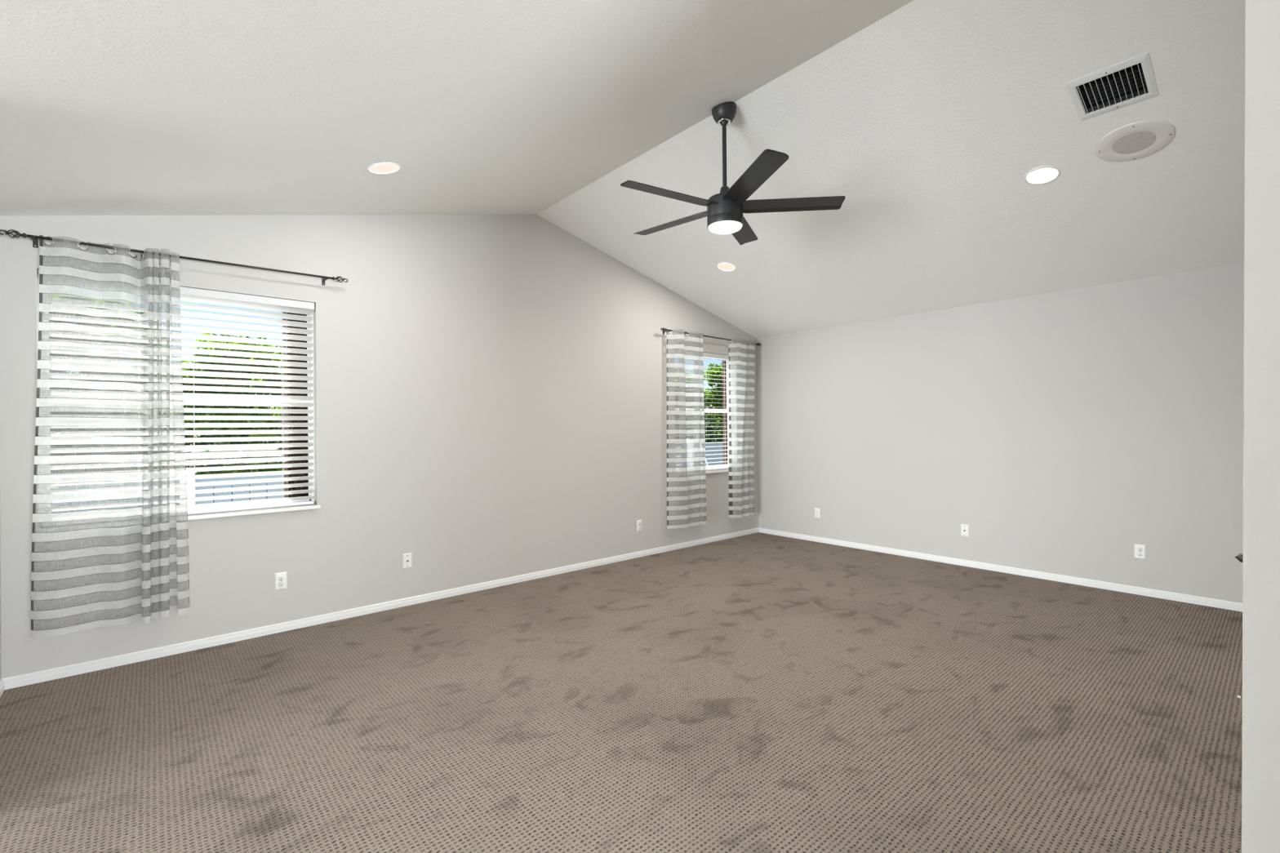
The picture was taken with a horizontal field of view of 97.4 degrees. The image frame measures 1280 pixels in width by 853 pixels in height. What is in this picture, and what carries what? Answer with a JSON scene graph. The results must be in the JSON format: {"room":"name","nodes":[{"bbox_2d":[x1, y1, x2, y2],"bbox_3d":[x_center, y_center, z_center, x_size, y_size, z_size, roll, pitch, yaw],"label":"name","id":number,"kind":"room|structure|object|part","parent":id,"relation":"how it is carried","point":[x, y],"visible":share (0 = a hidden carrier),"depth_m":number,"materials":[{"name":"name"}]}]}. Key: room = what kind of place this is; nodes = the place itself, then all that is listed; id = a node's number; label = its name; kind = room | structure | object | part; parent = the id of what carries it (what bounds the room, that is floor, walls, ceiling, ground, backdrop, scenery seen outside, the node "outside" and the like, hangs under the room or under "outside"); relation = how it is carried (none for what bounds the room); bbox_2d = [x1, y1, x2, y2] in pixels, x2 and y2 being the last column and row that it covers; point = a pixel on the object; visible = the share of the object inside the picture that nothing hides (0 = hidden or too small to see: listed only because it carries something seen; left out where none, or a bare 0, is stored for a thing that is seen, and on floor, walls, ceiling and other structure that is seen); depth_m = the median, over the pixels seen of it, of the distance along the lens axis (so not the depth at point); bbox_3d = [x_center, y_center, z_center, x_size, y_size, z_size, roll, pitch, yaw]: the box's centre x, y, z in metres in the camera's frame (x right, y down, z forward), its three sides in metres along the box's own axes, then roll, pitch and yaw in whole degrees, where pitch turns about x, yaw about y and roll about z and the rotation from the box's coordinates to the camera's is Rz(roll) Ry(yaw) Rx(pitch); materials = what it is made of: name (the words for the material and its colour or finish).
{"room":"empty bedroom","nodes":[
{"label":"empty bedroom","id":0,"kind":"room"},
{"bbox_2d":[0,525,1,680],"bbox_3d":[-2.875,0.120,2.326,0.100,2.486,1.500,0,0,-41],"label":"wall","id":1,"kind":"structure","parent":0,"point":[0,526],"depth_m":2.92,"materials":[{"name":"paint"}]},
{"bbox_2d":[0,679,4,697],"bbox_3d":[-2.821,1.333,2.360,0.013,0.058,1.500,0,0,-41],"label":"baseboard","id":2,"kind":"structure","parent":1,"relation":"attached to","point":[2,683],"depth_m":2.88,"materials":[{"name":"white paint"}]},
{"bbox_2d":[0,214,758,678],"bbox_3d":[-0.971,-0.273,5.069,6.377,3.250,0.140,0,0,-41],"label":"wall","id":3,"kind":"structure","parent":0,"point":[491,389],"depth_m":4.34,"materials":[{"name":"paint"}]},
{"bbox_2d":[0,229,347,285],"bbox_3d":[-2.679,-1.001,3.426,1.629,0.076,0.112,0,0,-41],"label":"curtain rod","id":4,"kind":"object","parent":3,"relation":"attached to","point":[35,238],"visible":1,"depth_m":3.35,"materials":[{"name":"black metal"}]},
{"bbox_2d":[31,235,189,637],"bbox_3d":[-2.932,0.044,3.137,0.647,2.134,0.134,0,0,-41],"label":"curtain","id":5,"kind":"object","parent":4,"relation":"hanging from","point":[66,247],"visible":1,"depth_m":3.12,"materials":[{"name":"fabric"}]},
{"bbox_3d":[-2.657,-1.007,3.401,1.420,0.032,0.015,0,0,-41],"label":"rod","id":6,"kind":"part","parent":4,"relation":"part of","materials":[{"name":"black metal"}]},
{"bbox_2d":[35,267,320,532],"bbox_3d":[-2.765,-0.143,3.488,1.349,1.424,0.163,0,0,-41],"label":"window","id":7,"kind":"structure","parent":3,"relation":"in","point":[313,506],"depth_m":3.77,"materials":[{"name":"white plastic"}]},
{"bbox_2d":[38,269,314,525],"bbox_3d":[-2.757,-0.156,3.477,1.310,1.389,0.068,0,0,-41],"label":"window blind","id":8,"kind":"object","parent":7,"relation":"attached to","point":[282,305],"visible":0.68,"depth_m":3.64,"materials":[{"name":"white plastic"}]},
{"bbox_3d":[-2.755,0.529,3.481,1.295,0.020,0.050,0,0,-41],"label":"rail","id":9,"kind":"part","parent":8,"relation":"part of","materials":[{"name":"white plastic"}]},
{"bbox_3d":[-2.761,-0.147,3.483,0.002,1.347,0.055,0,0,-41],"label":"ladder cord","id":10,"kind":"part","parent":8,"relation":"part of","materials":[{"name":"white fabric"}]},
{"bbox_3d":[-2.407,-0.149,3.790,0.002,1.347,0.055,0,0,-41],"label":"ladder cord","id":11,"kind":"part","parent":8,"relation":"part of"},
{"bbox_3d":[-2.814,-0.489,3.542,1.281,0.688,0.020,0,0,-41],"label":"sash","id":12,"kind":"part","parent":7,"relation":"part of","materials":[{"name":"white plastic"}]},
{"bbox_3d":[-2.743,0.556,3.470,1.349,0.024,0.118,0,0,-41],"label":"sill","id":13,"kind":"part","parent":7,"relation":"part of","materials":[{"name":"white wood"}]},
{"bbox_3d":[-2.792,0.168,3.523,1.281,0.714,0.024,0,0,-41],"label":"sash","id":14,"kind":"part","parent":7,"relation":"part of","materials":[{"name":"white plastic"}]},
{"bbox_2d":[281,311,308,497],"bbox_3d":[-2.803,-0.205,3.608,1.425,1.580,0.047,0,0,-41],"label":"shutter","id":15,"kind":"object","parent":7,"relation":"attached to","point":[284,340],"visible":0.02,"depth_m":3.94,"materials":[{"name":"brown metal"}]},
{"bbox_3d":[-2.465,-0.187,3.901,0.018,1.540,0.040,0,0,-41],"label":"lead post","id":16,"kind":"part","parent":15,"relation":"part of","materials":[{"name":"white metal"}]},
{"bbox_2d":[274,571,286,590],"bbox_3d":[-2.382,1.026,3.731,0.069,0.113,0.009,0,0,-41],"label":"power outlet","id":17,"kind":"object","parent":3,"relation":"attached to","point":[280,579],"visible":1,"depth_m":3.73,"materials":[{"name":"plastic"}]},
{"bbox_2d":[277,581,284,586],"bbox_3d":[-2.381,1.045,3.729,0.034,0.034,0.005,0,0,-41],"label":"receptacle","id":18,"kind":"object","parent":17,"relation":"attached to","point":[280,584],"depth_m":3.73,"materials":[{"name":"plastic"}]},
{"bbox_2d":[277,575,284,581],"bbox_3d":[-2.381,1.006,3.729,0.034,0.034,0.005,0,0,-41],"label":"receptacle","id":19,"kind":"object","parent":17,"relation":"attached to","point":[280,578],"depth_m":3.73,"materials":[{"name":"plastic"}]},
{"bbox_2d":[1,527,759,689],"bbox_3d":[-0.905,1.322,5.008,6.377,0.058,0.013,0,0,-41],"label":"baseboard","id":20,"kind":"structure","parent":3,"relation":"attached to","point":[11,682],"depth_m":3.83,"materials":[{"name":"white paint"}]},
{"bbox_2d":[402,552,412,568],"bbox_3d":[-1.762,1.020,4.265,0.069,0.113,0.016,0,0,-41],"label":"cable jack plate","id":21,"kind":"object","parent":3,"relation":"attached to","point":[406,557],"visible":1,"depth_m":4.26,"materials":[{"name":"plastic"}]},
{"bbox_2d":[636,520,641,531],"bbox_3d":[-0.003,1.022,5.797,0.069,0.113,0.009,0,0,-41],"label":"power outlet","id":22,"kind":"object","parent":3,"relation":"attached to","point":[638,522],"visible":1,"depth_m":5.79,"materials":[{"name":"plastic"}]},
{"bbox_2d":[675,350,737,475],"bbox_3d":[0.747,-0.158,6.537,1.074,1.402,0.163,0,0,-41],"label":"window","id":23,"kind":"structure","parent":3,"relation":"in","point":[706,411],"depth_m":6.84,"materials":[{"name":"white plastic"}]},
{"bbox_2d":[674,348,730,473],"bbox_3d":[0.754,-0.169,6.526,1.035,1.369,0.068,0,0,-41],"label":"window blind","id":24,"kind":"object","parent":23,"relation":"attached to","point":[705,354],"visible":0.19,"depth_m":6.64,"materials":[{"name":"white plastic"}]},
{"bbox_3d":[0.757,0.505,6.530,1.020,0.020,0.050,0,0,-41],"label":"rail","id":25,"kind":"part","parent":24,"relation":"part of","materials":[{"name":"white plastic"}]},
{"bbox_3d":[1.045,-0.163,6.788,0.002,1.329,0.055,0,0,-41],"label":"ladder cord","id":26,"kind":"part","parent":24,"relation":"part of","materials":[{"name":"white fabric"}]},
{"bbox_3d":[0.719,0.145,6.572,1.006,0.709,0.024,0,0,-41],"label":"sash","id":27,"kind":"part","parent":23,"relation":"part of","materials":[{"name":"white plastic"}]},
{"bbox_3d":[0.768,0.531,6.518,1.074,0.024,0.118,0,0,-41],"label":"sill","id":28,"kind":"part","parent":23,"relation":"part of","materials":[{"name":"white wood"}]},
{"bbox_3d":[0.697,-0.501,6.591,1.006,0.671,0.020,0,0,-41],"label":"sash","id":29,"kind":"part","parent":23,"relation":"part of","materials":[{"name":"white plastic"}]},
{"bbox_2d":[722,360,727,464],"bbox_3d":[0.723,-0.219,6.669,1.187,1.558,0.047,0,0,-41],"label":"shutter","id":30,"kind":"object","parent":23,"relation":"attached to","point":[724,382],"visible":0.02,"depth_m":6.94,"materials":[{"name":"brown metal"}]},
{"bbox_2d":[660,328,760,346],"bbox_3d":[0.838,-1.014,6.480,1.704,0.071,0.112,0,0,-41],"label":"curtain rod","id":31,"kind":"object","parent":3,"relation":"attached to","point":[664,330],"visible":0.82,"depth_m":6.34,"materials":[{"name":"black metal"}]},
{"bbox_2d":[666,328,706,528],"bbox_3d":[0.503,0.023,6.118,0.570,2.138,0.114,0,0,-41],"label":"curtain","id":32,"kind":"object","parent":31,"relation":"hanging from","point":[696,428],"visible":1,"depth_m":6.04,"materials":[{"name":"fabric"}]},
{"bbox_2d":[728,337,755,518],"bbox_3d":[1.224,0.019,6.746,0.477,2.128,0.110,0,0,-41],"label":"curtain","id":33,"kind":"object","parent":31,"relation":"hanging from","point":[735,504],"visible":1,"depth_m":6.67,"materials":[{"name":"fabric"}]},
{"bbox_2d":[0,532,1242,852],"bbox_3d":[0.581,1.372,-0.978,12.020,0.100,11.000,0,0,-41],"label":"floor","id":34,"kind":"structure","parent":0,"point":[758,692],"depth_m":2.52,"materials":[{"name":"carpet"}]},
{"bbox_2d":[0,0,1245,337],"bbox_3d":[2.670,-1.542,0.866,6.377,0.802,11.000,0,0,-41],"label":"ceiling","id":35,"kind":"structure","parent":0,"point":[930,118],"depth_m":2.94,"materials":[{"name":"white paint"}]},
{"bbox_2d":[366,162,400,173],"bbox_3d":[-1.498,-1.524,3.291,0.185,0.073,0.185,-1,0,1],"label":"recessed light","id":36,"kind":"object","parent":35,"relation":"in","point":[380,167],"visible":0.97,"depth_m":3.29,"materials":[{"name":"white plastic"}]},
{"bbox_2d":[369,164,397,172],"bbox_3d":[-1.498,-1.514,3.291,0.153,0.004,0.153,-18,11,-40],"label":"diffuser","id":37,"kind":"object","parent":36,"relation":"attached to","point":[374,167],"depth_m":3.29,"materials":[{"name":"white plastic"}]},
{"bbox_2d":[716,262,736,271],"bbox_3d":[0.825,-1.536,5.364,0.184,0.074,0.186,-1,0,-10],"label":"recessed light","id":38,"kind":"object","parent":35,"relation":"in","point":[725,266],"visible":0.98,"depth_m":5.36,"materials":[{"name":"white plastic"}]},
{"bbox_2d":[718,262,734,270],"bbox_3d":[0.825,-1.527,5.364,0.153,0.004,0.153,18,-12,-39],"label":"diffuser","id":39,"kind":"object","parent":38,"relation":"attached to","point":[722,266],"depth_m":5.36,"materials":[{"name":"white plastic"}]},
{"bbox_2d":[620,101,844,244],"bbox_3d":[0.471,-1.550,3.377,1.326,0.768,1.318,0,0,-41],"label":"ceiling fan","id":40,"kind":"object","parent":35,"relation":"hanging from","point":[725,211],"visible":0.99,"depth_m":3.30,"materials":[{"name":"black metal"}]},
{"bbox_3d":[0.172,-1.308,3.168,0.590,0.031,0.126,0,0,-31],"label":"blade","id":41,"kind":"part","parent":40,"relation":"part of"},
{"bbox_3d":[0.213,-1.307,3.628,0.590,0.031,0.126,-1,0,41],"label":"blade","id":42,"kind":"part","parent":40,"relation":"part of","materials":[{"name":"black wood"}]},
{"bbox_3d":[0.663,-1.311,3.731,0.126,0.031,0.590,-1,0,23],"label":"blade","id":43,"kind":"part","parent":40,"relation":"part of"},
{"bbox_3d":[0.597,-1.312,2.986,0.126,0.031,0.590,-1,0,-13],"label":"blade","id":44,"kind":"part","parent":40,"relation":"part of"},
{"bbox_3d":[0.901,-1.314,3.334,0.590,0.031,0.126,-1,0,5],"label":"blade","id":45,"kind":"part","parent":40,"relation":"part of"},
{"bbox_2d":[1023,164,1061,184],"bbox_3d":[2.473,-1.585,3.460,0.184,0.128,0.186,-1,0,-10],"label":"recessed light","id":46,"kind":"object","parent":35,"relation":"in","point":[1041,175],"visible":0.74,"depth_m":3.51,"materials":[{"name":"white plastic"}]},
{"bbox_3d":[2.486,-1.615,3.472,0.112,0.036,0.112,18,-12,-39],"label":"bulb","id":47,"kind":"part","parent":46,"relation":"part of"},
{"bbox_2d":[1065,51,1158,120],"bbox_3d":[2.347,-1.750,2.799,0.311,0.229,0.310,0,0,-41],"label":"ceiling vent","id":48,"kind":"object","parent":35,"relation":"in","point":[1122,84],"visible":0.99,"depth_m":2.82,"materials":[{"name":"white metal"}]},
{"bbox_2d":[1094,120,1175,161],"bbox_3d":[2.713,-1.562,3.090,0.326,0.088,0.330,-1,0,-9],"label":"ceiling speaker","id":49,"kind":"object","parent":35,"relation":"attached to","point":[1141,139],"visible":1,"depth_m":3.07,"materials":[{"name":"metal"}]},
{"bbox_2d":[1111,131,1156,154],"bbox_3d":[2.712,-1.556,3.089,0.186,0.002,0.186,18,-12,-39],"label":"grille","id":50,"kind":"object","parent":49,"relation":"attached to","point":[1130,142],"depth_m":3.09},
{"bbox_2d":[756,262,1244,603],"bbox_3d":[2.948,0.102,5.514,0.120,2.468,4.600,0,0,-41],"label":"wall","id":51,"kind":"structure","parent":0,"point":[1068,430],"depth_m":4.87,"materials":[{"name":"paint"}]},
{"bbox_2d":[814,507,820,518],"bbox_3d":[2.038,0.996,6.471,0.009,0.113,0.069,0,0,-41],"label":"power outlet","id":52,"kind":"object","parent":51,"relation":"attached to","point":[817,511],"visible":1,"depth_m":6.46,"materials":[{"name":"plastic"}]},
{"bbox_2d":[960,524,968,537],"bbox_3d":[3.055,0.980,5.294,0.016,0.113,0.069,0,0,-41],"label":"cable jack plate","id":53,"kind":"object","parent":51,"relation":"attached to","point":[964,528],"visible":1,"depth_m":5.29,"materials":[{"name":"plastic"}]},
{"bbox_2d":[758,527,1242,612],"bbox_3d":[2.916,1.287,5.460,0.013,0.058,4.340,0,0,-41],"label":"baseboard","id":54,"kind":"structure","parent":51,"relation":"attached to","point":[1212,602],"depth_m":4.87,"materials":[{"name":"white paint"}]},
{"bbox_2d":[1133,543,1146,559],"bbox_3d":[3.873,0.971,4.357,0.009,0.113,0.069,0,0,-41],"label":"power outlet","id":55,"kind":"object","parent":51,"relation":"attached to","point":[1140,550],"visible":1,"depth_m":4.35,"materials":[{"name":"plastic"}]},
{"bbox_2d":[1137,551,1142,556],"bbox_3d":[3.872,0.990,4.356,0.005,0.034,0.034,0,0,-41],"label":"receptacle","id":56,"kind":"object","parent":55,"relation":"attached to","point":[1139,553],"depth_m":4.35,"materials":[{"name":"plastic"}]},
{"bbox_2d":[1137,546,1142,551],"bbox_3d":[3.872,0.951,4.356,0.005,0.034,0.034,0,0,-41],"label":"receptacle","id":57,"kind":"object","parent":55,"relation":"attached to","point":[1139,548],"depth_m":4.35,"materials":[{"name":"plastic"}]},
{"bbox_2d":[1241,0,1279,852],"bbox_3d":[2.741,-0.315,2.370,4.310,3.250,0.154,0,0,-41],"label":"wall","id":58,"kind":"structure","parent":0,"point":[1260,740],"depth_m":0.99,"materials":[{"name":"paint"}]},
{"bbox_2d":[1234,553,1243,562],"bbox_3d":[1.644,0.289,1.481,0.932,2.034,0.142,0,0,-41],"label":"door handle","id":59,"kind":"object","parent":58,"relation":"in","point":[1240,557],"depth_m":1.76,"materials":[{"name":"metal"}]},
{"label":"outside","id":60,"kind":"structure","parent":0,"visible":0},
{"bbox_3d":[-14.440,1.849,33.089,70.000,0.200,59.850,0,0,-41],"label":"ground","id":61,"kind":"structure","parent":60,"visible":0},
{"bbox_2d":[48,294,166,509],"bbox_3d":[-9.835,-0.405,9.682,2.742,4.113,3.050,0,0,-41],"label":"leafy tree","id":62,"kind":"object","parent":61,"relation":"on","point":[51,295],"visible":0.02,"depth_m":9.32,"materials":[{"name":"green plant"}]},
{"bbox_2d":[50,480,179,512],"bbox_3d":[-5.449,1.037,5.180,1.871,1.134,0.150,0,0,-41],"label":"privacy fence","id":63,"kind":"object","parent":61,"relation":"on","point":[172,481],"visible":0.02,"depth_m":5.43,"materials":[{"name":"grey plastic"}]},
{"bbox_3d":[-5.402,0.625,5.225,1.736,0.120,0.044,0,0,-41],"label":"rail","id":64,"kind":"part","parent":63,"relation":"part of","materials":[{"name":"grey plastic"}]},
{"bbox_2d":[49,406,287,502],"bbox_3d":[-7.438,0.745,8.681,9.878,2.272,1.724,0,0,-41],"label":"hedge","id":65,"kind":"object","parent":61,"relation":"on","point":[199,414],"visible":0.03,"depth_m":9.11,"materials":[{"name":"green plant"}]},
{"bbox_2d":[131,433,283,502],"bbox_3d":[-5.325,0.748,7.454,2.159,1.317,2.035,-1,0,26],"label":"car","id":66,"kind":"object","parent":61,"relation":"on","point":[281,434],"visible":0.2,"depth_m":7.00,"materials":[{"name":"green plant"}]},
{"bbox_2d":[164,333,287,487],"bbox_3d":[-9.893,-0.396,14.022,3.491,4.117,2.911,0,0,-41],"label":"leafy tree","id":67,"kind":"object","parent":61,"relation":"on","point":[213,334],"visible":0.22,"depth_m":13.30,"materials":[{"name":"green plant"}]},
{"bbox_2d":[179,471,283,505],"bbox_3d":[-4.045,1.007,6.399,1.871,1.174,0.150,0,0,-41],"label":"privacy fence","id":68,"kind":"object","parent":61,"relation":"on","point":[190,495],"visible":0.06,"depth_m":6.07,"materials":[{"name":"grey plastic"}]},
{"bbox_3d":[-4.694,1.012,5.835,0.150,1.174,0.150,0,0,-41],"label":"post","id":69,"kind":"part","parent":68,"relation":"part of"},
{"bbox_3d":[-3.998,0.575,6.445,1.736,0.120,0.044,0,0,-41],"label":"rail","id":70,"kind":"part","parent":68,"relation":"part of","materials":[{"name":"grey plastic"}]},
{"bbox_2d":[675,368,719,440],"bbox_3d":[1.037,-0.206,17.538,2.884,3.552,2.215,0,0,-41],"label":"leafy tree","id":71,"kind":"object","parent":61,"relation":"on","point":[709,415],"visible":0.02,"depth_m":17.66,"materials":[{"name":"green plant"}]},
{"bbox_2d":[675,414,723,445],"bbox_3d":[2.829,0.727,15.150,9.569,2.215,1.596,0,0,-41],"label":"hedge","id":72,"kind":"object","parent":61,"relation":"on","point":[708,426],"visible":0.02,"depth_m":13.89,"materials":[{"name":"green plant"}]},
{"bbox_2d":[688,441,723,466],"bbox_3d":[1.572,0.886,11.277,1.871,1.334,0.150,0,0,-41],"label":"privacy fence","id":73,"kind":"object","parent":61,"relation":"on","point":[717,445],"visible":0.08,"depth_m":11.18,"materials":[{"name":"grey plastic"}]},
{"bbox_3d":[1.619,0.374,11.323,1.736,0.120,0.044,0,0,-41],"label":"rail","id":74,"kind":"part","parent":73,"relation":"part of","materials":[{"name":"grey plastic"}]},
{"bbox_2d":[703,362,722,433],"bbox_3d":[3.246,-0.483,19.863,2.736,4.074,2.142,0,0,-41],"label":"leafy tree","id":75,"kind":"object","parent":61,"relation":"on","point":[717,395],"visible":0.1,"depth_m":19.57,"materials":[{"name":"green plant"}]}
]}

